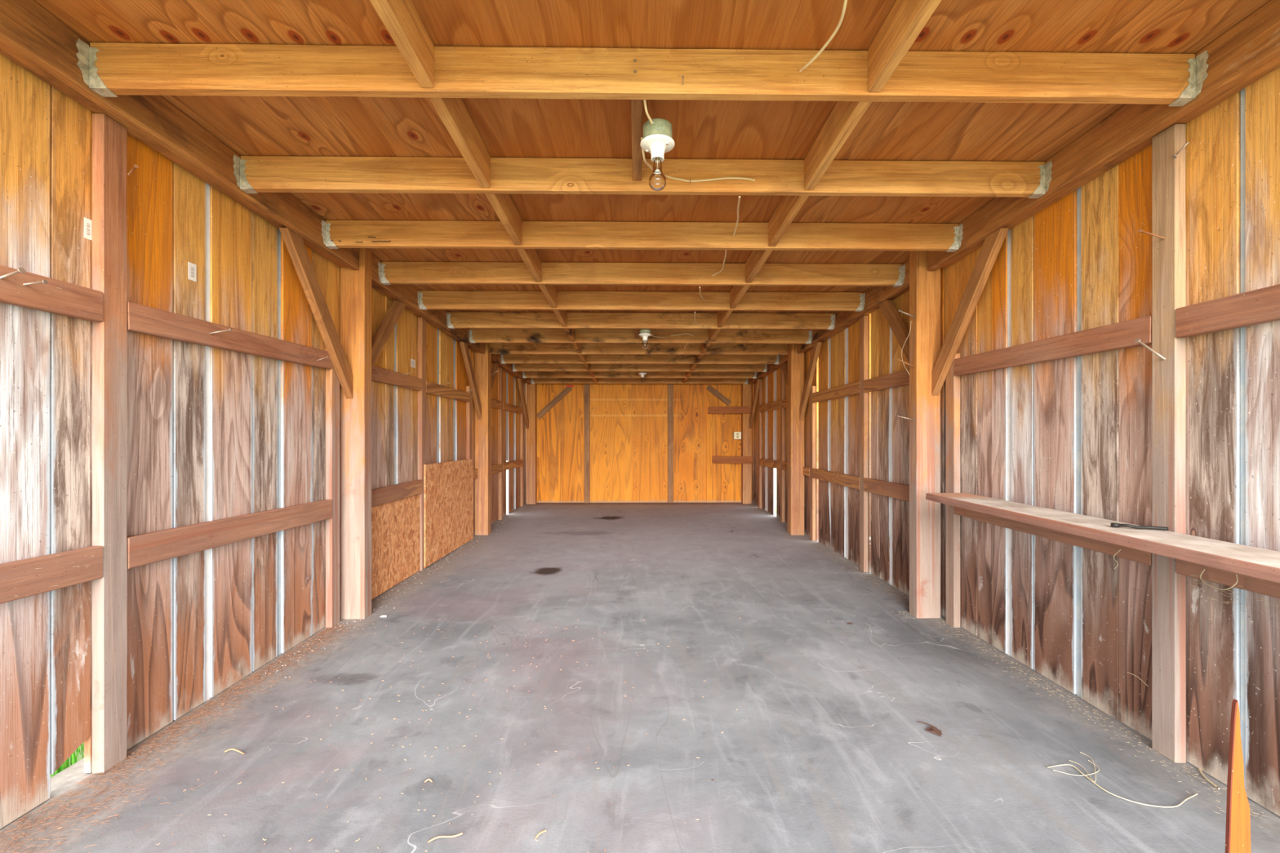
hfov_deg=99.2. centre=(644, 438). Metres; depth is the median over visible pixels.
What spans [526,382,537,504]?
post
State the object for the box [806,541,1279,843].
litter
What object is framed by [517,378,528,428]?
knee brace
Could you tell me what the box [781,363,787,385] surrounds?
knee brace
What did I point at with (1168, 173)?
stud
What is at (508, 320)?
joist
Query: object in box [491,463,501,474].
wall rail
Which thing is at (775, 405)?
wall rail
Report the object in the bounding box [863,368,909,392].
wall rail
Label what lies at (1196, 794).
straw
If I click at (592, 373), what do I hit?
board
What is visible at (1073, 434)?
wall
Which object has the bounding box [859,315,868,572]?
stud
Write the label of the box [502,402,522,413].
wall rail
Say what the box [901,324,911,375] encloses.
twine
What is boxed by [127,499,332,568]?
wall rail
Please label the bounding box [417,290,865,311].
joist
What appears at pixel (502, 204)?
board
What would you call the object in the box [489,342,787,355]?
joist
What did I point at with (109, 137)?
stud
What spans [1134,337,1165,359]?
nail
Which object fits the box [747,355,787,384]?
beam
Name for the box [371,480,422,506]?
wall rail
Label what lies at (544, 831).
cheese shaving
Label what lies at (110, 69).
joist
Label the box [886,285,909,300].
wall plate
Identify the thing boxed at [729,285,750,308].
board
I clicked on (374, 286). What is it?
wall plate
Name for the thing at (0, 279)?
nail
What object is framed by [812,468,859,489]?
wall rail
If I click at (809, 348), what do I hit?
wall plate
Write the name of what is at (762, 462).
wall rail
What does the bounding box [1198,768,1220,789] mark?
straw
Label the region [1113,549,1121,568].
straw
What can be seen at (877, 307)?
wall plate
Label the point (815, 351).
knee brace
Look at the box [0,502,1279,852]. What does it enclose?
floor
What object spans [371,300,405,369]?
knee brace
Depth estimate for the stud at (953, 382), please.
3.05 m
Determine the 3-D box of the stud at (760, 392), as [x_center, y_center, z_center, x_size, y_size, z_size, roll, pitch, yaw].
[1.677,0.078,7.918,0.038,1.871,0.086,0,0,-1]
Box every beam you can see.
[0,0,359,270]
[371,254,484,353]
[491,354,531,384]
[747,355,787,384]
[796,259,909,353]
[927,0,1279,271]
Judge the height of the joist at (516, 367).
0.139 m
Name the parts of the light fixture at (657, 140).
light bulb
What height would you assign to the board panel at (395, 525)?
0.603 m
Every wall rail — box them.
[0,264,102,321]
[0,546,102,604]
[126,301,332,368]
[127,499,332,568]
[371,365,422,391]
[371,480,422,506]
[426,381,469,401]
[473,468,477,479]
[491,399,501,408]
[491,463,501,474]
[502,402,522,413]
[502,459,522,471]
[707,405,751,413]
[711,456,752,463]
[759,400,780,412]
[759,458,780,469]
[782,398,787,408]
[782,461,787,471]
[803,466,809,476]
[812,381,859,403]
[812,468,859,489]
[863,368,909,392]
[863,477,909,502]
[954,315,1151,375]
[954,506,1151,565]
[1175,284,1279,337]
[1175,559,1279,598]
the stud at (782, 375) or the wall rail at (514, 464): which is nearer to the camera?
the stud at (782, 375)
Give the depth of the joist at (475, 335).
5.29 m
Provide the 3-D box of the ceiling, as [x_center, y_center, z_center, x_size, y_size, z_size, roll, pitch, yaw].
[-0.029,-1.108,4.485,3.970,0.272,8.330,0,0,-1]
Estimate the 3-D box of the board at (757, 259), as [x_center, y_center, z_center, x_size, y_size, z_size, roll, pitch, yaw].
[0.663,-1.063,3.185,0.040,0.130,0.569,0,-2,-1]
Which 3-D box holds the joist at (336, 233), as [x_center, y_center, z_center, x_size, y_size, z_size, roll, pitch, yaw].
[-0.001,-1.069,2.853,3.319,0.139,0.077,0,0,-1]
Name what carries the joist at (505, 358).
attached to the ceiling
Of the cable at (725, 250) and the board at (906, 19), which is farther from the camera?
the cable at (725, 250)
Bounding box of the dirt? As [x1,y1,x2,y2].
[0,624,362,852]
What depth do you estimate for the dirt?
1.87 m
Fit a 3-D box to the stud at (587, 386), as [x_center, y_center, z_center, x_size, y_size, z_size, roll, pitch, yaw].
[-0.904,0.075,8.515,0.086,1.862,0.042,0,0,-1]
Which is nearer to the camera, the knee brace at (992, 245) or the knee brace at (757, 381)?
the knee brace at (992, 245)
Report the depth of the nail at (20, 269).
1.45 m
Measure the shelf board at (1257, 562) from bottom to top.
0.065 m
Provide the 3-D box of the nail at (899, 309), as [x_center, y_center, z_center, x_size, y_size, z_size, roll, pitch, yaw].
[1.552,-0.741,3.224,0.094,0.059,0.018,0,0,26]
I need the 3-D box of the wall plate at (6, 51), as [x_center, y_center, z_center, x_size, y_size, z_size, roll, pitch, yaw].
[-1.724,-1.080,1.785,0.072,0.086,2.779,0,-2,-1]
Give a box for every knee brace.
[279,227,352,399]
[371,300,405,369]
[459,342,481,419]
[491,363,498,389]
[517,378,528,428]
[537,386,573,418]
[706,384,731,405]
[749,378,760,428]
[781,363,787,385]
[799,342,822,420]
[878,300,909,362]
[932,227,1008,395]
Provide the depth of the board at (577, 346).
5.66 m
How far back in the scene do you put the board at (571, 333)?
5.07 m
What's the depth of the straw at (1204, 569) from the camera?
1.60 m
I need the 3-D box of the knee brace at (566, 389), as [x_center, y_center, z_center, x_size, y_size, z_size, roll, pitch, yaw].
[-1.417,-0.570,8.509,0.575,0.539,0.038,0,0,-1]
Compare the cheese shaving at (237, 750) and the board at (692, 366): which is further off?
the board at (692, 366)
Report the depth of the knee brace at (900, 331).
3.63 m
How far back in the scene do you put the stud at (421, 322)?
4.30 m
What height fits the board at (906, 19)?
0.130 m
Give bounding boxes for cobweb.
[1185,570,1279,616]
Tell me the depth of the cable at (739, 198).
2.59 m
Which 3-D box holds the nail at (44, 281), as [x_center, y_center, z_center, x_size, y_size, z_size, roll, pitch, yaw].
[-1.693,-0.433,1.512,0.058,0.018,0.013,0,0,-1]
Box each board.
[369,0,434,87]
[428,97,490,187]
[484,193,522,244]
[516,248,542,282]
[538,284,556,307]
[553,310,567,327]
[564,328,575,342]
[572,342,581,353]
[577,354,586,363]
[584,364,591,370]
[588,371,595,377]
[682,377,688,382]
[685,371,692,377]
[689,364,697,370]
[694,355,703,363]
[701,343,711,353]
[708,328,720,342]
[717,310,732,327]
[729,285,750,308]
[745,249,773,283]
[768,195,808,246]
[804,101,872,190]
[867,0,941,91]
[925,493,1279,582]
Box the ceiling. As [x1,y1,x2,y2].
[34,0,1270,313]
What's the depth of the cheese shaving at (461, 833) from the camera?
1.45 m
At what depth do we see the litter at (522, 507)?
3.40 m
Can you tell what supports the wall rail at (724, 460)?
attached to the wall at (628, 422)
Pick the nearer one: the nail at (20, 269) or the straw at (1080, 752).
the nail at (20, 269)
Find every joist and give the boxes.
[75,38,1208,106]
[232,154,1052,198]
[321,219,963,252]
[377,261,905,287]
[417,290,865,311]
[446,311,835,329]
[468,328,812,344]
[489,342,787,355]
[500,354,779,364]
[512,364,767,372]
[522,371,755,378]
[530,377,748,383]
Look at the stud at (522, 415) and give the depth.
8.09 m
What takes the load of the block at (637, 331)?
attached to the joist at (475, 335)
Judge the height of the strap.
0.015 m
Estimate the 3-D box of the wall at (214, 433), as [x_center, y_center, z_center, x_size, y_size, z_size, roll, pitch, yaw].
[-1.831,-0.069,4.805,0.045,2.279,8.923,0,0,-1]
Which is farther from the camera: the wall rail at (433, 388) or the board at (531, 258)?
the wall rail at (433, 388)
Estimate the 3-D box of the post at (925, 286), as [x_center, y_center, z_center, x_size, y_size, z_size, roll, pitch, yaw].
[1.667,-0.034,3.239,0.145,2.179,0.090,0,0,-1]
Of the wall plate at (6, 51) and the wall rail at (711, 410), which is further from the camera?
the wall rail at (711, 410)
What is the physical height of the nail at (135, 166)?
0.023 m
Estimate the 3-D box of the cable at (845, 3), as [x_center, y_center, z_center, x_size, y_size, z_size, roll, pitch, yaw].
[0.500,-1.126,1.487,0.036,0.070,0.304,0,0,-7]
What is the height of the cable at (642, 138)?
0.108 m
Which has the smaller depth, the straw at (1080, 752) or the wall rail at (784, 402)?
the straw at (1080, 752)
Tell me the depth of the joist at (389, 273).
3.46 m
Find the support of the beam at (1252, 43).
attached to the post at (925, 286)
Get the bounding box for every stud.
[92,113,127,773]
[325,347,339,627]
[417,316,426,570]
[466,386,471,459]
[498,367,502,519]
[520,381,524,506]
[584,383,590,502]
[667,383,673,502]
[758,379,762,508]
[780,365,785,522]
[809,386,815,541]
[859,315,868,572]
[946,353,960,627]
[1151,124,1186,763]
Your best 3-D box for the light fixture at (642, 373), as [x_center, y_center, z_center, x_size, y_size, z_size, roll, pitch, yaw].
[-0.032,-0.836,7.320,0.115,0.196,0.115,0,0,-1]
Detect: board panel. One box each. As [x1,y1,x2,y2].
[371,493,419,599]
[423,458,473,568]
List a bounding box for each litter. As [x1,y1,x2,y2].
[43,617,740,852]
[265,506,522,677]
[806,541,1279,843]
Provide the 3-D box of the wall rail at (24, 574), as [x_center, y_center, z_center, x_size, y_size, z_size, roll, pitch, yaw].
[-1.731,0.390,1.064,0.034,0.103,1.333,0,0,-1]
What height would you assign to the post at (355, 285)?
2.178 m
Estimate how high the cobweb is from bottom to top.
0.093 m
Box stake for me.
[1225,698,1250,852]
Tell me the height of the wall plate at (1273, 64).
0.086 m
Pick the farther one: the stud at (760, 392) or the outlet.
the outlet
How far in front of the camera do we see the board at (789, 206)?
2.59 m
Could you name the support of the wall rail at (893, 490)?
attached to the wall at (1073, 434)
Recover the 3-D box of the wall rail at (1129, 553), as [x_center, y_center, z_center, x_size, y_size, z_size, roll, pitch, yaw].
[1.751,0.387,2.458,0.034,0.089,1.161,0,1,-1]
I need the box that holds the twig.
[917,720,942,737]
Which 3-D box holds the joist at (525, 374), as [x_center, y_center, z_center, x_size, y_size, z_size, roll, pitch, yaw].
[-0.070,-0.927,7.732,3.319,0.139,0.077,0,0,-1]
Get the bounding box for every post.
[340,248,371,619]
[474,342,491,535]
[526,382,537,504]
[741,383,751,503]
[787,343,804,535]
[909,250,941,617]
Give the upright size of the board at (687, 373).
0.130 m
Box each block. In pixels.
[631,99,642,181]
[635,328,639,338]
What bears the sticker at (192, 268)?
attached to the wall at (214, 433)
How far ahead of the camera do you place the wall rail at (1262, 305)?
1.62 m
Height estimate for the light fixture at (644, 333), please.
0.184 m
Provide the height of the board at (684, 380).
0.130 m
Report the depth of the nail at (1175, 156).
1.75 m
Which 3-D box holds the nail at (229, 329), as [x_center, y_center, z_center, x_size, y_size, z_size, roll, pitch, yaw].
[-1.695,-0.429,2.174,0.076,0.028,0.013,0,0,-15]
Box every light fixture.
[638,328,651,348]
[638,371,646,383]
[640,118,675,191]
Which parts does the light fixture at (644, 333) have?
light bulb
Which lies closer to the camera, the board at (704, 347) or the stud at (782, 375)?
the board at (704, 347)
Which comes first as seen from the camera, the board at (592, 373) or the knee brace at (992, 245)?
the knee brace at (992, 245)
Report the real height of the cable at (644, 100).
0.040 m
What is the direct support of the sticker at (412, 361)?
attached to the wall at (214, 433)
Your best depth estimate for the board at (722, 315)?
4.44 m
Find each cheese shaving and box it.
[224,748,244,754]
[427,832,462,843]
[534,829,546,839]
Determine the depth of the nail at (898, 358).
3.24 m
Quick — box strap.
[1111,522,1168,530]
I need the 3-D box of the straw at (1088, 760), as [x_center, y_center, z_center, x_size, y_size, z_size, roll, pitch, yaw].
[1.397,1.066,1.749,0.166,0.003,0.054,0,0,-18]
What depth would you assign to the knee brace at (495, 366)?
6.33 m
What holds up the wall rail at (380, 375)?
attached to the wall at (214, 433)
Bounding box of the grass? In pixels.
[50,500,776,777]
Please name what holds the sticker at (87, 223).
attached to the wall at (214, 433)
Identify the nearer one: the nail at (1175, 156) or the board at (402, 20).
the board at (402, 20)
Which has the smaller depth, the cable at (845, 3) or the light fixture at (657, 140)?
the cable at (845, 3)
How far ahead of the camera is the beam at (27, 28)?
1.83 m
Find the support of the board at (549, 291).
attached to the ceiling
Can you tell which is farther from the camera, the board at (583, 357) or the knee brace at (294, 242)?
the board at (583, 357)
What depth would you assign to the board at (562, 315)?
4.45 m
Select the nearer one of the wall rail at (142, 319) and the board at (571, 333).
the wall rail at (142, 319)
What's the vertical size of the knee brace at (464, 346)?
0.721 m
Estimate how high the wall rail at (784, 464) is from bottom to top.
0.100 m
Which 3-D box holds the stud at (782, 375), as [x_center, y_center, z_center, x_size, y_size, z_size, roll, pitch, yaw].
[1.695,0.065,6.693,0.038,1.918,0.086,0,0,-1]
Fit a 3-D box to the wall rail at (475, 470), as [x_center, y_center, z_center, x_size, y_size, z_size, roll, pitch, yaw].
[-1.797,0.375,5.707,0.034,0.110,0.192,0,0,-1]
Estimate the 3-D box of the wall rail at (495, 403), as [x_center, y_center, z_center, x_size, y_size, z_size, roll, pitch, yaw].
[-1.806,-0.415,6.384,0.034,0.100,0.874,0,1,-1]
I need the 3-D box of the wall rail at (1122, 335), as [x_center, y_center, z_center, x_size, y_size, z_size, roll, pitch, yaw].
[1.751,-0.387,2.458,0.034,0.095,1.161,0,1,-1]
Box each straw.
[1047,764,1197,808]
[1053,760,1099,776]
[1070,751,1096,782]
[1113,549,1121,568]
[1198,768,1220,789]
[1200,568,1238,590]
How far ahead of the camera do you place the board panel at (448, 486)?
4.82 m
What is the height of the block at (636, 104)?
0.090 m
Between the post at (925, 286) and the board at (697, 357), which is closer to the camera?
the post at (925, 286)
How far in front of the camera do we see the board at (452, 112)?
1.93 m
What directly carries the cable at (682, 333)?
attached to the joist at (475, 335)
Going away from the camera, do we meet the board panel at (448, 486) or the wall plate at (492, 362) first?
the board panel at (448, 486)
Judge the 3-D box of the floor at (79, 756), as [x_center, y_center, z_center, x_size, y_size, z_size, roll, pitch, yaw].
[-0.071,1.140,4.999,80.000,0.001,90.000,0,0,-1]
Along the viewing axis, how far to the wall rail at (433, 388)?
4.86 m
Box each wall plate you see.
[0,41,347,266]
[371,282,478,351]
[491,360,526,382]
[751,361,787,383]
[803,345,813,351]
[818,305,879,342]
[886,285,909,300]
[937,56,1279,268]
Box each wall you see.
[0,53,526,829]
[537,383,741,502]
[751,66,1279,816]
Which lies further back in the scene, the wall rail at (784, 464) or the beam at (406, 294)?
the wall rail at (784, 464)
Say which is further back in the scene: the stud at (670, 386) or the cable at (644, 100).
the stud at (670, 386)
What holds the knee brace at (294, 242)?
attached to the post at (355, 285)
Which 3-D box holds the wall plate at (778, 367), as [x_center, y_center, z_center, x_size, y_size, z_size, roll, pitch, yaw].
[1.677,-0.925,7.160,0.072,0.085,2.427,0,-2,-1]
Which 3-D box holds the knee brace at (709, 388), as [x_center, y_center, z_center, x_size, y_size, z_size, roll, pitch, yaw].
[1.158,-0.679,8.545,0.402,0.332,0.038,0,0,-1]
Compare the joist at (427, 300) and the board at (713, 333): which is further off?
the board at (713, 333)
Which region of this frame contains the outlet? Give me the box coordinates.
[733,431,741,439]
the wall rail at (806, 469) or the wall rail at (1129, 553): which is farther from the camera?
the wall rail at (806, 469)
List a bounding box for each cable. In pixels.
[640,137,755,182]
[643,99,653,124]
[651,333,693,337]
[711,249,726,275]
[733,195,740,236]
[799,0,847,71]
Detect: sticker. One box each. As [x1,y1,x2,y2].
[84,217,92,240]
[187,262,196,281]
[410,358,415,368]
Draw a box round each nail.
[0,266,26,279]
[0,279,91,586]
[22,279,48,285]
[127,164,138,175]
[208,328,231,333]
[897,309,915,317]
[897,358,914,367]
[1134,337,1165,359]
[1137,228,1165,239]
[1172,142,1189,158]
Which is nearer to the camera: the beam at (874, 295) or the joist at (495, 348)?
the beam at (874, 295)
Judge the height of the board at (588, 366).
0.130 m
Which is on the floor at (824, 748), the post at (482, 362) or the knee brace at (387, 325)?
the post at (482, 362)
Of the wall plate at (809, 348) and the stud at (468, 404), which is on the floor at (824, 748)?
the stud at (468, 404)
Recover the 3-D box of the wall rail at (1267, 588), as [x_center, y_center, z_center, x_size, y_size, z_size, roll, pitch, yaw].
[1.770,0.402,1.117,0.034,0.083,1.340,0,0,-1]
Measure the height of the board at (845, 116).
0.130 m
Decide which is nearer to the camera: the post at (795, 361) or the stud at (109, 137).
the stud at (109, 137)
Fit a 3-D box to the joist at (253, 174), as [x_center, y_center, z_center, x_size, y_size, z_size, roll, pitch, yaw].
[0.008,-1.086,2.243,3.319,0.139,0.077,0,0,-1]
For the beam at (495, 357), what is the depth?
6.92 m
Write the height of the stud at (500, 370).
1.910 m
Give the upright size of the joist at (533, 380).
0.139 m
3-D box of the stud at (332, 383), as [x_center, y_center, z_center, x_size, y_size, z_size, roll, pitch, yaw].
[-1.763,0.276,3.074,0.038,1.561,0.086,0,0,-1]
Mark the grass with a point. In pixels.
(73, 758)
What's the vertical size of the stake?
0.618 m
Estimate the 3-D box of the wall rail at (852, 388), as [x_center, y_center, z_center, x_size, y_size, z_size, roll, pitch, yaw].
[1.716,-0.410,4.921,0.034,0.100,1.160,0,0,-1]
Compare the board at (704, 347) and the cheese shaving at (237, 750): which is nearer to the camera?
the cheese shaving at (237, 750)
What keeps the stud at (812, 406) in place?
on the floor at (824, 748)
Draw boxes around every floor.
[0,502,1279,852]
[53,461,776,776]
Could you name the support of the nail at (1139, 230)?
attached to the stud at (1168, 173)
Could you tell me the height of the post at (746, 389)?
1.981 m
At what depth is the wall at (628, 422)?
8.55 m
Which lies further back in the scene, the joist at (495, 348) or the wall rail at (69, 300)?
the joist at (495, 348)

